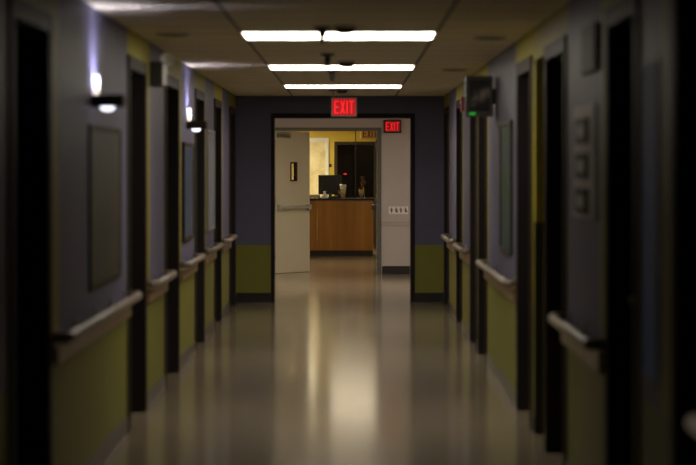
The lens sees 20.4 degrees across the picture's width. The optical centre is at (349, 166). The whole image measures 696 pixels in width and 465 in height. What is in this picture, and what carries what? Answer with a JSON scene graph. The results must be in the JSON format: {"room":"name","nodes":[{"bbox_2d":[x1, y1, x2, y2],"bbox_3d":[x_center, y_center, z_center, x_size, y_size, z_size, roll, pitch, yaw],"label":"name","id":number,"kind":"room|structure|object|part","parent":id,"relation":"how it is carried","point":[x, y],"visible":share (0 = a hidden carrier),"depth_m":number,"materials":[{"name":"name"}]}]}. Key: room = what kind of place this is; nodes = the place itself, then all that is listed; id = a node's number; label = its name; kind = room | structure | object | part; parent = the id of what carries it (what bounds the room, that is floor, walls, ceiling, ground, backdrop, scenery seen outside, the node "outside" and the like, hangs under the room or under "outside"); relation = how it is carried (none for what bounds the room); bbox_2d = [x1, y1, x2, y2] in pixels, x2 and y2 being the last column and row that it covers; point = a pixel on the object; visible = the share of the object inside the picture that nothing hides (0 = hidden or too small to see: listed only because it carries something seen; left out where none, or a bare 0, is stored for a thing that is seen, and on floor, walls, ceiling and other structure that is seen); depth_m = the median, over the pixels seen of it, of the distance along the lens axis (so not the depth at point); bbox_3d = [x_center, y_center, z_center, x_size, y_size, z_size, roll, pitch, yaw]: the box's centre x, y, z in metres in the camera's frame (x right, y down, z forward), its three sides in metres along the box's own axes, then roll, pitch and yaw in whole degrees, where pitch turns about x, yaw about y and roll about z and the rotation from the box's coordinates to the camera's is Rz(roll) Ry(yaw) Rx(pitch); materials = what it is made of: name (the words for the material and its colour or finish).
{"room":"hospital interior","nodes":[
{"label":"hospital interior","id":0,"kind":"room"},
{"bbox_2d":[0,0,235,464],"bbox_3d":[-1.495,0.380,9.450,0.300,2.440,26.900,0,0,0],"label":"wall","id":1,"kind":"structure","parent":0,"point":[90,386],"depth_m":9.95,"materials":[{"name":"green paint"}]},
{"bbox_2d":[9,0,52,464],"bbox_3d":[-1.438,0.460,8.135,0.214,2.280,1.040,0,0,0],"label":"door","id":2,"kind":"structure","parent":1,"relation":"in","point":[30,26],"depth_m":8.57,"materials":[{"name":"brown paint"}]},
{"bbox_2d":[53,291,141,365],"bbox_3d":[-1.294,0.818,10.162,0.101,0.155,2.981,0,0,0],"label":"handrail","id":3,"kind":"object","parent":1,"relation":"attached to","point":[67,344],"visible":1,"depth_m":9.57,"materials":[{"name":"plastic"}]},
{"bbox_2d":[89,124,121,290],"bbox_3d":[-1.339,0.210,10.615,0.012,0.860,1.330,0,0,0],"label":"notice board","id":4,"kind":"object","parent":1,"relation":"attached to","point":[105,143],"visible":1,"depth_m":10.58,"materials":[{"name":"grey fabric"}]},
{"bbox_2d":[91,74,125,110],"bbox_3d":[-1.262,-0.389,10.120,0.165,0.194,0.140,0,0,0],"label":"wall sconce","id":5,"kind":"object","parent":1,"relation":"attached to","point":[106,102],"visible":1,"depth_m":10.05,"materials":[{"name":"beige paint"}]},
{"bbox_2d":[127,54,146,431],"bbox_3d":[-1.438,0.460,12.180,0.214,2.280,1.030,0,0,0],"label":"door","id":6,"kind":"structure","parent":1,"relation":"in","point":[136,68],"depth_m":12.62,"materials":[{"name":"brown paint"}]},
{"bbox_2d":[83,294,236,464],"bbox_3d":[-1.341,1.550,9.500,0.008,0.100,26.800,0,0,0],"label":"baseboard","id":7,"kind":"structure","parent":1,"relation":"attached to","point":[104,450],"depth_m":11.62,"materials":[{"name":"beige plastic"}]},
{"bbox_2d":[147,270,176,302],"bbox_3d":[-1.294,0.818,13.352,0.101,0.155,1.281,0,0,0],"label":"handrail","id":8,"kind":"object","parent":1,"relation":"attached to","point":[156,288],"visible":1,"depth_m":13.05,"materials":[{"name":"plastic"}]},
{"bbox_2d":[150,53,174,86],"bbox_3d":[-1.272,-0.660,13.150,0.145,0.220,0.320,0,0,0],"label":"emergency light","id":9,"kind":"object","parent":1,"relation":"attached to","point":[158,69],"visible":1,"depth_m":13.00,"materials":[{"name":"grey plastic"}]},
{"bbox_2d":[164,74,179,387],"bbox_3d":[-1.438,0.460,14.560,0.214,2.280,1.110,0,0,0],"label":"door","id":10,"kind":"structure","parent":1,"relation":"in","point":[172,91],"depth_m":15.04,"materials":[{"name":"brown paint"}]},
{"bbox_2d":[182,142,193,241],"bbox_3d":[-1.333,0.200,15.925,0.024,0.800,0.950,0,0,0],"label":"notice board","id":11,"kind":"object","parent":1,"relation":"attached to","point":[187,148],"visible":1,"depth_m":15.83,"materials":[{"name":"beige paint"}]},
{"bbox_2d":[180,253,205,280],"bbox_3d":[-1.294,0.818,15.922,0.101,0.155,1.581,0,0,0],"label":"handrail","id":12,"kind":"object","parent":1,"relation":"attached to","point":[187,268],"visible":0.98,"depth_m":15.62,"materials":[{"name":"plastic"}]},
{"bbox_2d":[186,108,207,131],"bbox_3d":[-1.262,-0.389,15.950,0.165,0.194,0.140,0,0,0],"label":"wall sconce","id":13,"kind":"object","parent":1,"relation":"attached to","point":[196,126],"visible":1,"depth_m":15.88,"materials":[{"name":"beige paint"}]},
{"bbox_2d":[195,88,204,351],"bbox_3d":[-1.438,0.460,17.230,0.214,2.280,1.010,0,0,0],"label":"door","id":14,"kind":"structure","parent":1,"relation":"in","point":[199,95],"depth_m":17.66,"materials":[{"name":"brown paint"}]},
{"bbox_3d":[-1.439,0.480,17.230,0.212,2.240,0.920,0,0,0],"label":"frame","id":15,"kind":"part","parent":14,"relation":"part of","materials":[{"name":"brown paint"}]},
{"bbox_2d":[206,129,214,230],"bbox_3d":[-1.333,0.125,18.470,0.024,0.950,0.900,0,0,0],"label":"notice board","id":16,"kind":"object","parent":1,"relation":"attached to","point":[210,135],"visible":1,"depth_m":18.44,"materials":[{"name":"metal"}]},
{"bbox_2d":[205,242,223,263],"bbox_3d":[-1.294,0.818,18.422,0.101,0.155,1.341,0,0,0],"label":"handrail","id":17,"kind":"object","parent":1,"relation":"attached to","point":[210,253],"visible":0.94,"depth_m":18.07,"materials":[{"name":"plastic"}]},
{"bbox_2d":[214,98,221,328],"bbox_3d":[-1.438,0.460,19.585,0.214,2.280,0.960,0,0,0],"label":"door","id":18,"kind":"structure","parent":1,"relation":"in","point":[217,103],"depth_m":19.99,"materials":[{"name":"brown paint"}]},
{"bbox_3d":[-1.439,0.480,19.585,0.212,2.240,0.870,0,0,0],"label":"frame","id":19,"kind":"part","parent":18,"relation":"part of","materials":[{"name":"brown paint"}]},
{"bbox_2d":[222,234,237,252],"bbox_3d":[-1.294,0.818,20.788,0.101,0.155,1.411,0,0,0],"label":"handrail","id":20,"kind":"object","parent":1,"relation":"attached to","point":[227,243],"visible":0.91,"depth_m":20.49,"materials":[{"name":"plastic"}]},
{"bbox_2d":[229,106,234,310],"bbox_3d":[-1.438,0.460,21.975,0.214,2.280,0.940,0,0,0],"label":"door","id":21,"kind":"structure","parent":1,"relation":"in","point":[231,109],"depth_m":22.36,"materials":[{"name":"brown paint"}]},
{"bbox_3d":[-1.439,0.480,21.975,0.212,2.240,0.850,0,0,0],"label":"frame","id":22,"kind":"part","parent":21,"relation":"part of","materials":[{"name":"brown paint"}]},
{"bbox_2d":[83,0,569,95],"bbox_3d":[0.000,-0.900,18.500,6.400,0.120,45.400,0,0,0],"label":"ceiling","id":23,"kind":"structure","parent":0,"point":[215,48],"depth_m":12.44,"materials":[{"name":"tile"}]},
{"bbox_2d":[155,33,189,36],"bbox_3d":[-1.120,-0.833,12.200,0.220,0.013,0.220,0,0,0],"label":"ceiling speaker","id":24,"kind":"object","parent":23,"relation":"attached to","point":[156,34],"visible":1,"depth_m":12.15,"materials":[{"name":"grey paint"}]},
{"bbox_2d":[313,26,331,42],"bbox_3d":[-0.165,-0.790,11.550,0.113,0.098,0.113,0,0,0],"label":"sprinkler head","id":25,"kind":"object","parent":23,"relation":"attached to","point":[322,30],"visible":1,"depth_m":11.53},
{"bbox_2d":[320,53,334,66],"bbox_3d":[-0.165,-0.790,14.300,0.113,0.098,0.113,0,0,0],"label":"sprinkler head","id":26,"kind":"object","parent":23,"relation":"attached to","point":[327,56],"visible":1,"depth_m":14.28},
{"bbox_2d":[326,70,338,80],"bbox_3d":[-0.155,-0.790,16.750,0.113,0.098,0.113,0,0,0],"label":"sprinkler head","id":27,"kind":"object","parent":23,"relation":"attached to","point":[332,72],"visible":0.98,"depth_m":16.73},
{"bbox_2d":[240,31,437,38],"bbox_3d":[-0.070,-0.833,12.220,1.220,0.014,0.600,0,0,0],"label":"recessed light","id":28,"kind":"object","parent":23,"relation":"in","point":[246,34],"visible":0.93,"depth_m":12.14,"materials":[{"name":"white paint"}]},
{"bbox_2d":[267,64,415,69],"bbox_3d":[-0.070,-0.833,16.100,1.220,0.014,0.600,0,0,0],"label":"recessed light","id":29,"kind":"object","parent":23,"relation":"in","point":[270,66],"visible":0.91,"depth_m":16.05,"materials":[{"name":"white paint"}]},
{"bbox_2d":[269,66,413,69],"bbox_3d":[-0.070,-0.833,16.100,1.184,0.013,0.564,0,0,0],"label":"diffuser","id":30,"kind":"object","parent":29,"relation":"attached to","point":[270,67],"depth_m":16.21,"materials":[{"name":"white plastic"}]},
{"bbox_2d":[335,89,348,92],"bbox_3d":[-0.085,-0.815,20.750,0.148,0.049,0.148,0,0,0],"label":"smoke detector","id":31,"kind":"object","parent":23,"relation":"attached to","point":[338,90],"visible":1,"depth_m":20.70,"materials":[{"name":"grey paint"}]},
{"bbox_2d":[329,90,356,116],"bbox_3d":[-0.080,-0.691,21.000,0.317,0.296,0.110,0,0,0],"label":"exit sign","id":32,"kind":"object","parent":23,"relation":"hanging from","point":[340,106],"visible":0.91,"depth_m":20.97,"materials":[{"name":"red plastic"}]},
{"bbox_3d":[-0.065,-0.650,20.974,0.256,0.179,0.005,0,0,0],"label":"panel","id":33,"kind":"part","parent":32,"relation":"part of","materials":[{"name":"red plastic"}]},
{"bbox_2d":[283,84,402,87],"bbox_3d":[-0.070,-0.833,19.920,1.220,0.014,0.600,0,0,0],"label":"recessed light","id":34,"kind":"object","parent":23,"relation":"in","point":[284,85],"visible":1,"depth_m":19.64,"materials":[{"name":"white paint"}]},
{"bbox_2d":[333,25,356,33],"bbox_3d":[-0.030,-0.815,11.500,0.148,0.049,0.148,0,0,0],"label":"smoke detector","id":35,"kind":"object","parent":23,"relation":"attached to","point":[340,29],"visible":1,"depth_m":11.45,"materials":[{"name":"grey paint"}]},
{"bbox_2d":[338,61,355,67],"bbox_3d":[-0.025,-0.815,15.350,0.148,0.049,0.148,0,0,0],"label":"smoke detector","id":36,"kind":"object","parent":23,"relation":"attached to","point":[346,64],"visible":1,"depth_m":15.30,"materials":[{"name":"grey paint"}]},
{"bbox_2d":[360,131,376,138],"bbox_3d":[0.375,-0.682,36.500,0.360,0.314,0.110,0,0,0],"label":"exit sign","id":37,"kind":"object","parent":23,"relation":"hanging from","point":[363,134],"visible":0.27,"depth_m":36.48,"materials":[{"name":"red paint"}]},
{"bbox_2d":[442,69,467,70],"bbox_3d":[0.900,-0.833,16.600,0.220,0.013,0.220,0,0,0],"label":"ceiling speaker","id":38,"kind":"object","parent":23,"relation":"attached to","point":[442,69],"visible":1,"depth_m":16.55,"materials":[{"name":"beige paint"}]},
{"bbox_2d":[473,36,506,39],"bbox_3d":[0.905,-0.833,12.500,0.220,0.013,0.220,0,0,0],"label":"ceiling speaker","id":39,"kind":"object","parent":23,"relation":"attached to","point":[478,37],"visible":1,"depth_m":12.45,"materials":[{"name":"beige paint"}]},
{"bbox_2d":[101,243,562,464],"bbox_3d":[0.000,1.660,18.500,6.400,0.120,45.400,0,0,0],"label":"floor","id":40,"kind":"structure","parent":0,"point":[342,368],"depth_m":13.78,"materials":[{"name":"plastic"}]},
{"bbox_2d":[310,197,374,255],"bbox_3d":[-0.590,1.080,35.115,2.080,1.040,0.790,0,0,0],"label":"reception desk","id":41,"kind":"object","parent":40,"relation":"on","point":[338,226],"visible":0.56,"depth_m":34.75,"materials":[{"name":"orange wood"}]},
{"bbox_2d":[310,195,319,197],"bbox_3d":[-0.660,0.530,34.955,0.240,0.060,0.250,0,0,0],"label":"paper tray","id":42,"kind":"object","parent":41,"relation":"on","point":[311,196],"visible":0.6,"depth_m":34.84,"materials":[{"name":"grey plastic"}]},
{"bbox_2d":[318,175,341,197],"bbox_3d":[-0.360,0.352,35.140,0.430,0.415,0.180,0,0,0],"label":"computer monitor","id":43,"kind":"object","parent":41,"relation":"on","point":[328,183],"visible":0.99,"depth_m":35.14,"materials":[{"name":"black plastic"}]},
{"bbox_2d":[310,197,374,199],"bbox_3d":[-0.590,0.580,35.115,2.080,0.040,0.790,0,0,0],"label":"countertop","id":44,"kind":"structure","parent":41,"relation":"on","point":[346,198],"depth_m":34.72,"materials":[{"name":"stone"}]},
{"bbox_2d":[340,184,345,197],"bbox_3d":[-0.125,0.437,34.900,0.121,0.245,0.121,0,0,0],"label":"paper cup","id":45,"kind":"object","parent":41,"relation":"on","point":[342,186],"visible":1,"depth_m":34.86,"materials":[{"name":"beige paper"}]},
{"bbox_2d":[355,131,355,197],"bbox_3d":[0.101,-0.140,34.990,0.016,1.400,0.020,0,0,0],"label":"post","id":46,"kind":"object","parent":41,"relation":"on","point":[355,131],"visible":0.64,"depth_m":34.98,"materials":[{"name":"grey plastic"}]},
{"bbox_2d":[358,176,365,197],"bbox_3d":[0.225,0.360,34.919,0.144,0.399,0.111,0,0,0],"label":"jar","id":47,"kind":"object","parent":41,"relation":"on","point":[361,189],"visible":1,"depth_m":34.88,"materials":[{"name":"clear glass"}]},
{"bbox_2d":[287,131,376,195],"bbox_3d":[-0.525,0.380,38.075,4.450,2.440,0.150,0,0,0],"label":"wall","id":48,"kind":"structure","parent":0,"point":[334,136],"depth_m":38.00,"materials":[{"name":"paint"}]},
{"bbox_2d":[310,138,328,196],"bbox_3d":[-0.845,0.515,37.939,0.850,2.170,0.118,0,0,0],"label":"window","id":49,"kind":"structure","parent":48,"relation":"in","point":[319,147],"depth_m":37.97,"materials":[{"name":"beige glass"}]},
{"bbox_2d":[334,142,376,247],"bbox_3d":[0.110,0.550,38.074,0.840,2.100,0.172,0,0,0],"label":"trim","id":50,"kind":"structure","parent":48,"relation":"attached to","point":[335,143],"depth_m":37.98,"materials":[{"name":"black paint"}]},
{"bbox_2d":[236,96,443,292],"bbox_3d":[-0.100,0.380,23.000,3.200,2.440,0.200,0,0,0],"label":"wall","id":51,"kind":"structure","parent":0,"point":[253,113],"depth_m":22.90,"materials":[{"name":"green paint"}]},
{"bbox_2d":[236,293,443,301],"bbox_3d":[-0.117,1.545,22.895,2.455,0.110,0.010,0,0,0],"label":"baseboard","id":52,"kind":"structure","parent":51,"relation":"attached to","point":[241,297],"depth_m":22.89,"materials":[{"name":"plastic"}]},
{"bbox_2d":[271,113,414,301],"bbox_3d":[-0.084,0.482,23.000,1.703,2.235,0.230,0,0,0],"label":"trim","id":53,"kind":"structure","parent":51,"relation":"attached to","point":[411,116],"depth_m":22.89,"materials":[{"name":"brown paint"}]},
{"bbox_2d":[275,118,409,273],"bbox_3d":[0.000,0.380,28.980,4.400,2.440,0.160,0,0,0],"label":"wall","id":54,"kind":"structure","parent":0,"point":[395,147],"depth_m":28.90,"materials":[{"name":"white paint"}]},
{"bbox_2d":[275,131,311,272],"bbox_3d":[-0.864,0.528,29.208,0.128,2.127,0.770,0,0,42],"label":"door","id":55,"kind":"structure","parent":54,"relation":"in","point":[293,206],"depth_m":29.20,"materials":[{"name":"beige paint"}]},
{"bbox_3d":[-0.869,0.070,29.252,0.006,0.248,0.108,0,0,42],"label":"pane","id":56,"kind":"part","parent":55,"relation":"part of","materials":[{"name":"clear glass"}]},
{"bbox_2d":[275,128,380,273],"bbox_3d":[-0.355,0.505,28.979,1.650,2.190,0.182,0,0,0],"label":"trim","id":57,"kind":"structure","parent":54,"relation":"attached to","point":[378,130],"depth_m":28.89,"materials":[{"name":"grey paint"}]},
{"bbox_2d":[372,140,376,258],"bbox_3d":[0.395,0.528,29.370,0.128,2.127,0.770,0,0,1],"label":"door","id":58,"kind":"structure","parent":54,"relation":"in","point":[374,206],"depth_m":29.03,"materials":[{"name":"beige paint"}]},
{"bbox_2d":[384,120,400,132],"bbox_3d":[0.635,-0.605,28.866,0.265,0.190,0.059,0,0,0],"label":"exit sign","id":59,"kind":"object","parent":54,"relation":"attached to","point":[390,126],"visible":1,"depth_m":28.84,"materials":[{"name":"red plastic"}]},
{"bbox_2d":[382,266,409,273],"bbox_3d":[0.000,1.540,28.895,4.100,0.120,0.010,0,0,0],"label":"baseboard","id":60,"kind":"structure","parent":54,"relation":"attached to","point":[385,269],"depth_m":28.89,"materials":[{"name":"plastic"}]},
{"bbox_2d":[382,222,409,225],"bbox_3d":[1.265,0.845,28.893,1.570,0.060,0.014,0,0,0],"label":"trim","id":61,"kind":"structure","parent":54,"relation":"attached to","point":[382,222],"depth_m":28.88,"materials":[{"name":"paint"}]},
{"bbox_2d":[389,206,407,213],"bbox_3d":[0.725,0.645,28.894,0.290,0.110,0.012,0,0,0],"label":"wall sign","id":62,"kind":"object","parent":54,"relation":"attached to","point":[392,209],"visible":1,"depth_m":28.89,"materials":[{"name":"white paint"}]},
{"bbox_2d":[337,145,351,196],"bbox_3d":[0.000,0.380,39.425,1.800,2.440,2.550,0,0,0],"label":"wall","id":63,"kind":"structure","parent":0,"point":[344,152],"depth_m":40.60,"materials":[{"name":"brown wood"}]},
{"bbox_2d":[342,172,347,178],"bbox_3d":[-0.100,0.180,40.580,0.120,0.160,0.039,0,0,0],"label":"alarm keypad","id":64,"kind":"object","parent":63,"relation":"attached to","point":[344,174],"visible":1,"depth_m":40.56,"materials":[{"name":"black plastic"}]},
{"bbox_2d":[352,145,373,242],"bbox_3d":[0.350,0.556,40.571,0.620,2.072,0.054,0,0,0],"label":"door","id":65,"kind":"structure","parent":63,"relation":"in","point":[364,153],"depth_m":40.55,"materials":[{"name":"black paint"}]},
{"bbox_3d":[0.440,0.120,40.547,0.120,0.720,0.006,0,0,0],"label":"pane","id":66,"kind":"part","parent":65,"relation":"part of","materials":[{"name":"black glass"}]},
{"bbox_2d":[444,0,669,464],"bbox_3d":[1.260,0.380,9.450,0.300,2.440,26.900,0,0,0],"label":"wall","id":67,"kind":"structure","parent":0,"point":[585,237],"depth_m":9.47,"materials":[{"name":"green paint"}]},
{"bbox_2d":[444,106,448,309],"bbox_3d":[1.203,0.460,22.115,0.214,2.280,0.960,0,0,0],"label":"door frame","id":68,"kind":"structure","parent":67,"relation":"in","point":[446,110],"depth_m":22.52,"materials":[{"name":"brown paint"}]},
{"bbox_2d":[441,234,455,252],"bbox_3d":[1.060,0.818,20.815,0.101,0.155,1.616,0,0,0],"label":"handrail","id":69,"kind":"object","parent":67,"relation":"attached to","point":[445,237],"visible":0.9,"depth_m":20.43,"materials":[{"name":"plastic"}]},
{"bbox_2d":[456,99,461,328],"bbox_3d":[1.203,0.460,19.550,0.214,2.280,0.890,0,0,0],"label":"door","id":70,"kind":"structure","parent":67,"relation":"in","point":[458,112],"depth_m":19.91,"materials":[{"name":"brown paint"}]},
{"bbox_2d":[453,242,469,263],"bbox_3d":[1.060,0.818,18.415,0.101,0.155,1.376,0,0,0],"label":"handrail","id":71,"kind":"object","parent":67,"relation":"attached to","point":[464,253],"visible":0.97,"depth_m":17.99,"materials":[{"name":"plastic"}]},
{"bbox_2d":[460,97,464,111],"bbox_3d":[1.081,-0.600,18.500,0.058,0.140,0.140,0,0,0],"label":"fire alarm","id":72,"kind":"object","parent":67,"relation":"attached to","point":[462,99],"visible":0.79,"depth_m":18.43,"materials":[{"name":"red plastic"}]},
{"bbox_2d":[470,117,476,350],"bbox_3d":[1.203,0.460,17.275,0.214,2.280,0.880,0,0,0],"label":"door","id":73,"kind":"structure","parent":67,"relation":"in","point":[473,120],"depth_m":17.63,"materials":[{"name":"brown paint"}]},
{"bbox_3d":[1.103,0.460,17.275,0.014,2.280,0.880,0,0,0],"label":"casing","id":74,"kind":"part","parent":73,"relation":"part of","materials":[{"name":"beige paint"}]},
{"bbox_2d":[465,76,494,116],"bbox_3d":[0.995,-0.540,14.799,0.230,0.310,0.123,0,0,0],"label":"wall display","id":75,"kind":"object","parent":67,"relation":"attached to","point":[479,90],"visible":1,"depth_m":14.74,"materials":[{"name":"grey plastic"}]},
{"bbox_2d":[478,117,486,364],"bbox_3d":[1.203,0.460,16.100,0.214,2.280,0.970,0,0,0],"label":"door","id":76,"kind":"structure","parent":67,"relation":"in","point":[482,121],"depth_m":16.50,"materials":[{"name":"brown paint"}]},
{"bbox_3d":[1.103,0.460,16.100,0.014,2.280,0.970,0,0,0],"label":"casing","id":77,"kind":"part","parent":76,"relation":"part of","materials":[{"name":"black paint"}]},
{"bbox_2d":[476,259,515,301],"bbox_3d":[1.060,0.818,14.200,0.101,0.155,2.806,0,0,0],"label":"handrail","id":78,"kind":"object","parent":67,"relation":"attached to","point":[506,286],"visible":0.98,"depth_m":13.66,"materials":[{"name":"plastic"}]},
{"bbox_2d":[499,120,512,254],"bbox_3d":[1.098,0.140,13.600,0.024,0.920,0.900,0,0,0],"label":"framed poster","id":79,"kind":"object","parent":67,"relation":"attached to","point":[506,127],"visible":1,"depth_m":13.53,"materials":[{"name":"grey plastic"}]},
{"bbox_2d":[443,294,569,464],"bbox_3d":[1.106,1.550,9.500,0.008,0.100,26.800,0,0,0],"label":"baseboard","id":80,"kind":"structure","parent":67,"relation":"attached to","point":[502,380],"depth_m":14.45,"materials":[{"name":"beige plastic"}]},
{"bbox_2d":[516,55,532,429],"bbox_3d":[1.203,0.460,12.260,0.214,2.280,1.030,0,0,0],"label":"door","id":81,"kind":"structure","parent":67,"relation":"in","point":[524,68],"depth_m":12.70,"materials":[{"name":"brown paint"}]},
{"bbox_2d":[534,222,543,433],"bbox_3d":[1.208,0.965,11.603,0.204,1.270,0.054,0,0,0],"label":"guard","id":82,"kind":"object","parent":67,"relation":"attached to","point":[538,226],"visible":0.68,"depth_m":11.58,"materials":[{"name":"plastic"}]},
{"bbox_2d":[544,34,566,464],"bbox_3d":[1.203,0.460,10.410,0.214,2.280,1.050,0,0,0],"label":"door","id":83,"kind":"structure","parent":67,"relation":"in","point":[555,52],"depth_m":10.86,"materials":[{"name":"brown paint"}]},
{"bbox_2d":[548,312,603,372],"bbox_3d":[1.060,0.818,9.135,0.101,0.155,1.556,0,0,0],"label":"handrail","id":84,"kind":"object","parent":67,"relation":"attached to","point":[590,350],"visible":0.99,"depth_m":8.79,"materials":[{"name":"plastic"}]},
{"bbox_2d":[573,103,596,219],"bbox_3d":[1.097,-0.025,9.120,0.025,0.530,0.840,0,0,0],"label":"rack","id":85,"kind":"object","parent":67,"relation":"attached to","point":[585,116],"visible":1,"depth_m":8.97,"materials":[{"name":"grey metal"}]},
{"bbox_2d":[581,21,599,75],"bbox_3d":[1.097,-0.534,8.734,0.025,0.222,0.654,0,0,0],"label":"wall speaker","id":86,"kind":"object","parent":67,"relation":"attached to","point":[590,35],"visible":1,"depth_m":8.72,"materials":[{"name":"beige paint"}]},
{"bbox_2d":[581,28,593,68],"bbox_3d":[1.087,-0.539,8.850,0.004,0.159,0.440,0,0,0],"label":"grille","id":87,"kind":"object","parent":86,"relation":"attached to","point":[587,34],"depth_m":8.83,"materials":[{"name":"metal"}]},
{"bbox_2d":[604,0,639,464],"bbox_3d":[1.203,0.460,7.870,0.214,2.280,0.930,0,0,0],"label":"door","id":88,"kind":"structure","parent":67,"relation":"in","point":[621,18],"depth_m":8.26,"materials":[{"name":"brown paint"}]},
{"bbox_3d":[1.206,0.560,8.141,0.068,0.056,0.144,0,0,0],"label":"handle","id":89,"kind":"part","parent":88,"relation":"part of","materials":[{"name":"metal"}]},
{"bbox_2d":[641,56,658,389],"bbox_3d":[1.107,0.200,7.140,0.006,1.200,0.400,0,0,0],"label":"framed poster","id":90,"kind":"object","parent":67,"relation":"attached to","point":[649,67],"visible":1,"depth_m":7.14,"materials":[{"name":"purple paint"}]},
{"bbox_2d":[670,0,695,464],"bbox_3d":[1.203,0.460,6.260,0.214,2.280,0.710,0,0,0],"label":"door","id":91,"kind":"structure","parent":67,"relation":"in","point":[682,12],"depth_m":6.54,"materials":[{"name":"brown paint"}]},
{"bbox_3d":[1.103,0.460,6.260,0.014,2.280,0.710,0,0,0],"label":"casing","id":92,"kind":"part","parent":91,"relation":"part of","materials":[{"name":"black paint"}]},
{"bbox_2d":[685,413,695,435],"bbox_3d":[1.060,0.818,4.935,0.101,0.155,1.896,0,0,0],"label":"handrail","id":93,"kind":"object","parent":67,"relation":"attached to","point":[690,422],"visible":1,"depth_m":5.75,"materials":[{"name":"plastic"}]}
]}

